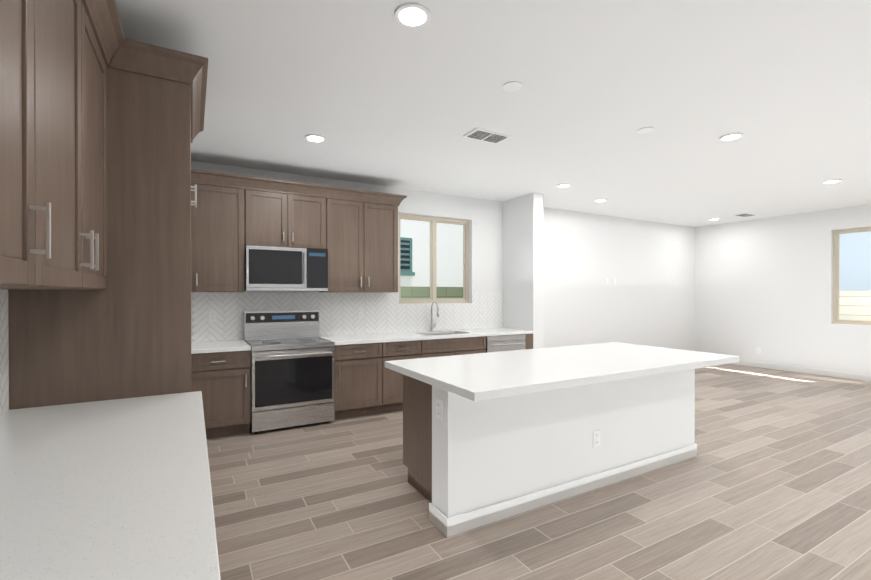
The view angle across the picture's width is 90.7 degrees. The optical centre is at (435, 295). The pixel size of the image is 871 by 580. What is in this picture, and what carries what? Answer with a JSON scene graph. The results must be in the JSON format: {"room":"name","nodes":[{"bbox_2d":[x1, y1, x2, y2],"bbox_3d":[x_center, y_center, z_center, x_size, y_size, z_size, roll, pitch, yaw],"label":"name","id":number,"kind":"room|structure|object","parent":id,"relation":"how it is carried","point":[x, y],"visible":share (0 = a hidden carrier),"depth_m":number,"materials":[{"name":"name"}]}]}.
{"room":"kitchen","nodes":[
{"label":"kitchen","id":0,"kind":"room"},
{"bbox_2d":[191,160,694,350],"bbox_3d":[1.170,-0.050,7.085,10.530,2.940,0.160,0,0,-30],"label":"wall","id":1,"kind":"structure","parent":0,"point":[648,299],"depth_m":7.95,"materials":[{"name":"white paint"}]},
{"bbox_2d":[191,169,406,291],"bbox_3d":[-1.869,-0.675,5.009,3.193,1.260,0.445,0,0,-30],"label":"upper cabinet","id":2,"kind":"object","parent":1,"relation":"attached to","point":[354,232],"visible":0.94,"depth_m":4.96,"materials":[{"name":"brown wood"}]},
{"bbox_2d":[245,245,327,290],"bbox_3d":[-1.759,-0.308,5.052,0.892,0.495,0.478,0,0,-30],"label":"microwave","id":3,"kind":"object","parent":2,"relation":"attached to","point":[268,268],"visible":0.98,"depth_m":4.87,"materials":[{"name":"silver metal"}]},
{"bbox_2d":[191,292,502,341],"bbox_3d":[-1.141,0.231,5.678,5.116,0.559,0.008,0,0,-30],"label":"backsplash","id":4,"kind":"structure","parent":1,"relation":"attached to","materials":[{"name":"white tile"}]},
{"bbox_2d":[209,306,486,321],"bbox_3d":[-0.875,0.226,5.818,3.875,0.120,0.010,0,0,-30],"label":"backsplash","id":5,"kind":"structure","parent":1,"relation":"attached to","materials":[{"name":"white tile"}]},
{"bbox_2d":[399,214,468,303],"bbox_3d":[-0.035,-0.535,6.440,1.240,1.285,0.060,0,0,-30],"label":"kitchen window","id":6,"kind":"structure","parent":1,"relation":"in","point":[433,221],"depth_m":6.42,"materials":[{"name":"beige plastic"}]},
{"bbox_2d":[115,0,870,226],"bbox_3d":[3.244,-1.552,3.419,10.850,0.100,8.570,0,0,-30],"label":"ceiling","id":7,"kind":"structure","parent":0,"point":[374,92],"depth_m":3.25,"materials":[{"name":"white paint"}]},
{"bbox_2d":[305,134,325,141],"bbox_3d":[-1.134,-1.497,4.059,0.184,0.016,0.212,0,0,-30],"label":"recessed light","id":8,"kind":"object","parent":7,"relation":"in","point":[310,137],"depth_m":4.07,"materials":[{"name":"white plastic"}]},
{"bbox_2d":[395,3,430,27],"bbox_3d":[-0.121,-1.488,2.273,0.191,0.016,0.200,0,0,-30],"label":"recessed light","id":9,"kind":"object","parent":7,"relation":"in","point":[412,15],"depth_m":2.27,"materials":[{"name":"white plastic"}]},
{"bbox_2d":[463,128,511,143],"bbox_3d":[0.484,-1.497,4.008,0.416,0.016,0.245,0,0,-30],"label":"vent","id":10,"kind":"object","parent":7,"relation":"in","point":[480,134],"depth_m":4.01,"materials":[{"name":"white plastic"}]},
{"bbox_2d":[503,81,522,91],"bbox_3d":[0.546,-1.492,3.047,0.144,0.016,0.146,0,0,-30],"label":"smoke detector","id":11,"kind":"object","parent":7,"relation":"in","point":[511,86],"depth_m":3.06,"materials":[{"name":"white plastic"}]},
{"bbox_2d":[637,127,653,133],"bbox_3d":[1.884,-1.496,3.861,0.151,0.016,0.142,0,0,-30],"label":"recessed light","id":12,"kind":"object","parent":7,"relation":"in","point":[646,129],"depth_m":3.89,"materials":[{"name":"white plastic"}]},
{"bbox_2d":[719,132,743,140],"bbox_3d":[2.770,-1.497,4.026,0.213,0.016,0.202,0,0,-30],"label":"recessed light","id":13,"kind":"object","parent":7,"relation":"in","point":[732,136],"depth_m":4.03,"materials":[{"name":"white plastic"}]},
{"bbox_2d":[734,213,755,216],"bbox_3d":[5.771,-1.517,8.007,0.457,0.016,0.241,0,0,-30],"label":"vent","id":14,"kind":"object","parent":7,"relation":"in","point":[742,214],"depth_m":8.03,"materials":[{"name":"white plastic"}]},
{"bbox_2d":[822,179,841,183],"bbox_3d":[5.175,-1.505,5.616,0.232,0.016,0.199,0,0,-30],"label":"recessed light","id":15,"kind":"object","parent":7,"relation":"in","point":[833,180],"depth_m":5.63,"materials":[{"name":"white plastic"}]},
{"bbox_2d":[503,193,542,348],"bbox_3d":[1.344,-0.048,6.677,0.190,2.940,0.720,0,0,-30],"label":"wall","id":16,"kind":"structure","parent":0,"point":[523,262],"depth_m":6.49,"materials":[{"name":"white paint"}]},
{"bbox_2d":[207,364,870,579],"bbox_3d":[3.244,1.488,3.434,10.850,0.100,8.570,0,0,-30],"label":"floor","id":17,"kind":"structure","parent":0,"point":[771,480],"depth_m":2.92,"materials":[{"name":"brown wood"}]},
{"bbox_2d":[8,38,207,409],"bbox_3d":[-1.874,0.075,2.627,0.833,2.735,1.135,0,0,-30],"label":"tall cabinet","id":18,"kind":"object","parent":17,"relation":"on","point":[126,333],"visible":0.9,"depth_m":2.24,"materials":[{"name":"brown wood"}]},
{"bbox_2d":[0,289,220,579],"bbox_3d":[-1.177,0.711,1.366,0.798,1.475,1.918,0,0,-30],"label":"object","id":19,"kind":"structure","parent":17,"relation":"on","point":[117,489],"depth_m":1.19,"materials":[{"name":"stone"}]},
{"bbox_2d":[0,289,8,414],"bbox_3d":[-1.521,0.254,1.169,0.008,0.559,1.918,0,0,-30],"label":"backsplash","id":20,"kind":"structure","parent":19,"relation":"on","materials":[{"name":"white tile"}]},
{"bbox_2d":[0,391,220,579],"bbox_3d":[-1.177,0.553,1.365,0.798,0.040,1.918,0,0,-30],"label":"countertop","id":21,"kind":"structure","parent":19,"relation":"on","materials":[{"name":"stone"}]},
{"bbox_2d":[191,352,250,438],"bbox_3d":[-2.338,0.995,4.595,0.598,0.875,0.718,0,0,-30],"label":"base cabinet","id":22,"kind":"object","parent":17,"relation":"on","point":[223,379],"depth_m":4.32,"materials":[{"name":"brown wood"}]},
{"bbox_2d":[191,340,250,355],"bbox_3d":[-2.631,0.538,4.418,1.279,0.041,0.733,0,0,-30],"label":"countertop","id":23,"kind":"structure","parent":22,"relation":"on","point":[197,346],"depth_m":4.41,"materials":[{"name":"white stone"}]},
{"bbox_2d":[244,310,334,433],"bbox_3d":[-1.673,0.806,4.909,0.863,1.250,0.806,0,0,-30],"label":"range","id":24,"kind":"object","parent":17,"relation":"on","point":[292,368],"visible":0.98,"depth_m":4.67,"materials":[{"name":"silver metal"}]},
{"bbox_2d":[334,340,390,419],"bbox_3d":[-1.034,0.991,5.328,0.655,0.875,0.728,0,0,-30],"label":"base cabinet","id":25,"kind":"object","parent":17,"relation":"on","point":[366,382],"depth_m":5.04,"materials":[{"name":"brown wood"}]},
{"bbox_2d":[319,328,530,343],"bbox_3d":[-0.027,0.531,5.894,2.966,0.041,0.733,0,0,-30],"label":"countertop","id":26,"kind":"structure","parent":25,"relation":"on","point":[364,337],"depth_m":5.72,"materials":[{"name":"white stone"}]},
{"bbox_2d":[430,301,438,330],"bbox_3d":[0.002,0.293,6.149,0.089,0.432,0.225,0,0,-30],"label":"faucet","id":27,"kind":"object","parent":26,"relation":"on","point":[432,305],"depth_m":6.21,"materials":[{"name":"silver metal"}]},
{"bbox_2d":[391,340,426,411],"bbox_3d":[-0.578,0.990,5.586,0.657,0.875,0.728,0,0,-30],"label":"base cabinet","id":28,"kind":"object","parent":17,"relation":"on","point":[400,349],"depth_m":5.28,"materials":[{"name":"brown wood"}]},
{"bbox_2d":[419,332,486,357],"bbox_3d":[0.059,0.988,5.948,1.073,0.875,0.728,0,0,-30],"label":"base cabinet","id":29,"kind":"object","parent":17,"relation":"on","point":[447,345],"depth_m":5.68,"materials":[{"name":"brown wood"}]},
{"bbox_2d":[487,332,526,352],"bbox_3d":[0.798,0.986,6.366,0.761,0.875,0.728,0,0,-30],"label":"dishwasher","id":30,"kind":"object","parent":17,"relation":"on","point":[513,340],"depth_m":6.07,"materials":[{"name":"silver metal"}]},
{"bbox_2d":[385,366,696,536],"bbox_3d":[0.980,1.000,3.614,2.618,0.874,0.927,0,0,-30],"label":"kitchen island","id":31,"kind":"object","parent":17,"relation":"on","point":[490,437],"depth_m":3.03,"materials":[{"name":"white paint"}]},
{"bbox_2d":[385,342,738,401],"bbox_3d":[1.093,0.538,3.527,2.736,0.050,1.240,0,0,-30],"label":"island countertop","id":32,"kind":"structure","parent":31,"relation":"on","point":[503,374],"depth_m":3.14,"materials":[{"name":"white stone"}]},
{"bbox_2d":[694,204,870,374],"bbox_3d":[7.894,-0.045,6.062,0.160,2.940,8.570,0,0,-30],"label":"wall","id":33,"kind":"structure","parent":0,"point":[765,285],"depth_m":8.25,"materials":[{"name":"white paint"}]},
{"bbox_2d":[756,347,760,353],"bbox_3d":[6.402,1.082,8.528,0.009,0.120,0.075,0,0,-30],"label":"outlet","id":34,"kind":"object","parent":33,"relation":"attached to","point":[758,350],"depth_m":8.52,"materials":[{"name":"white plastic"}]},
{"bbox_2d":[729,359,870,381],"bbox_3d":[7.809,1.370,6.038,0.017,0.110,8.220,0,0,-30],"label":"baseboard","id":35,"kind":"structure","parent":33,"relation":"attached to","point":[845,375],"depth_m":7.84,"materials":[{"name":"white paint"}]},
{"bbox_2d":[833,227,870,324],"bbox_3d":[7.507,-0.332,6.813,0.060,1.645,1.840,0,0,-30],"label":"window","id":36,"kind":"structure","parent":33,"relation":"in","point":[836,241],"depth_m":7.56,"materials":[{"name":"beige plastic"}]},
{"bbox_2d":[839,231,870,290],"bbox_3d":[11.986,-1.645,10.069,0.360,6.900,18.000,0,0,-30],"label":"sky","id":37,"kind":"structure","parent":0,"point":[854,261],"depth_m":11.38,"materials":[{"name":"blue paint"}]},
{"label":"outside","id":38,"kind":"structure","parent":0,"visible":0},
{"bbox_2d":[400,219,462,298],"bbox_3d":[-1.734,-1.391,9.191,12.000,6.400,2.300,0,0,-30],"label":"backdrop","id":39,"kind":"structure","parent":38,"point":[414,259],"depth_m":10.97,"materials":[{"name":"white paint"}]},
{"bbox_3d":[5.114,1.824,6.220,32.530,0.100,23.250,0,0,-30],"label":"ground","id":40,"kind":"structure","parent":38,"visible":0},
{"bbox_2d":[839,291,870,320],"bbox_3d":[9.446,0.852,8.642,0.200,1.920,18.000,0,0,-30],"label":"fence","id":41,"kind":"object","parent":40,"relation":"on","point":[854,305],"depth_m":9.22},
{"bbox_3d":[-1.406,-0.019,0.791,0.160,2.940,8.570,0,0,-30],"label":"wall","id":42,"kind":"structure","parent":0,"visible":0},
{"bbox_2d":[0,0,51,289],"bbox_3d":[-1.117,-0.654,0.828,0.380,1.260,0.712,0,0,-30],"label":"upper cabinet","id":43,"kind":"object","parent":42,"relation":"attached to","point":[25,42],"depth_m":1.12,"materials":[{"name":"brown wood"}]},
{"bbox_2d":[48,0,111,289],"bbox_3d":[-1.530,-0.657,1.556,0.380,1.260,1.226,0,0,-30],"label":"upper cabinet","id":44,"kind":"object","parent":42,"relation":"attached to","point":[56,56],"depth_m":1.64,"materials":[{"name":"brown wood"}]}
]}

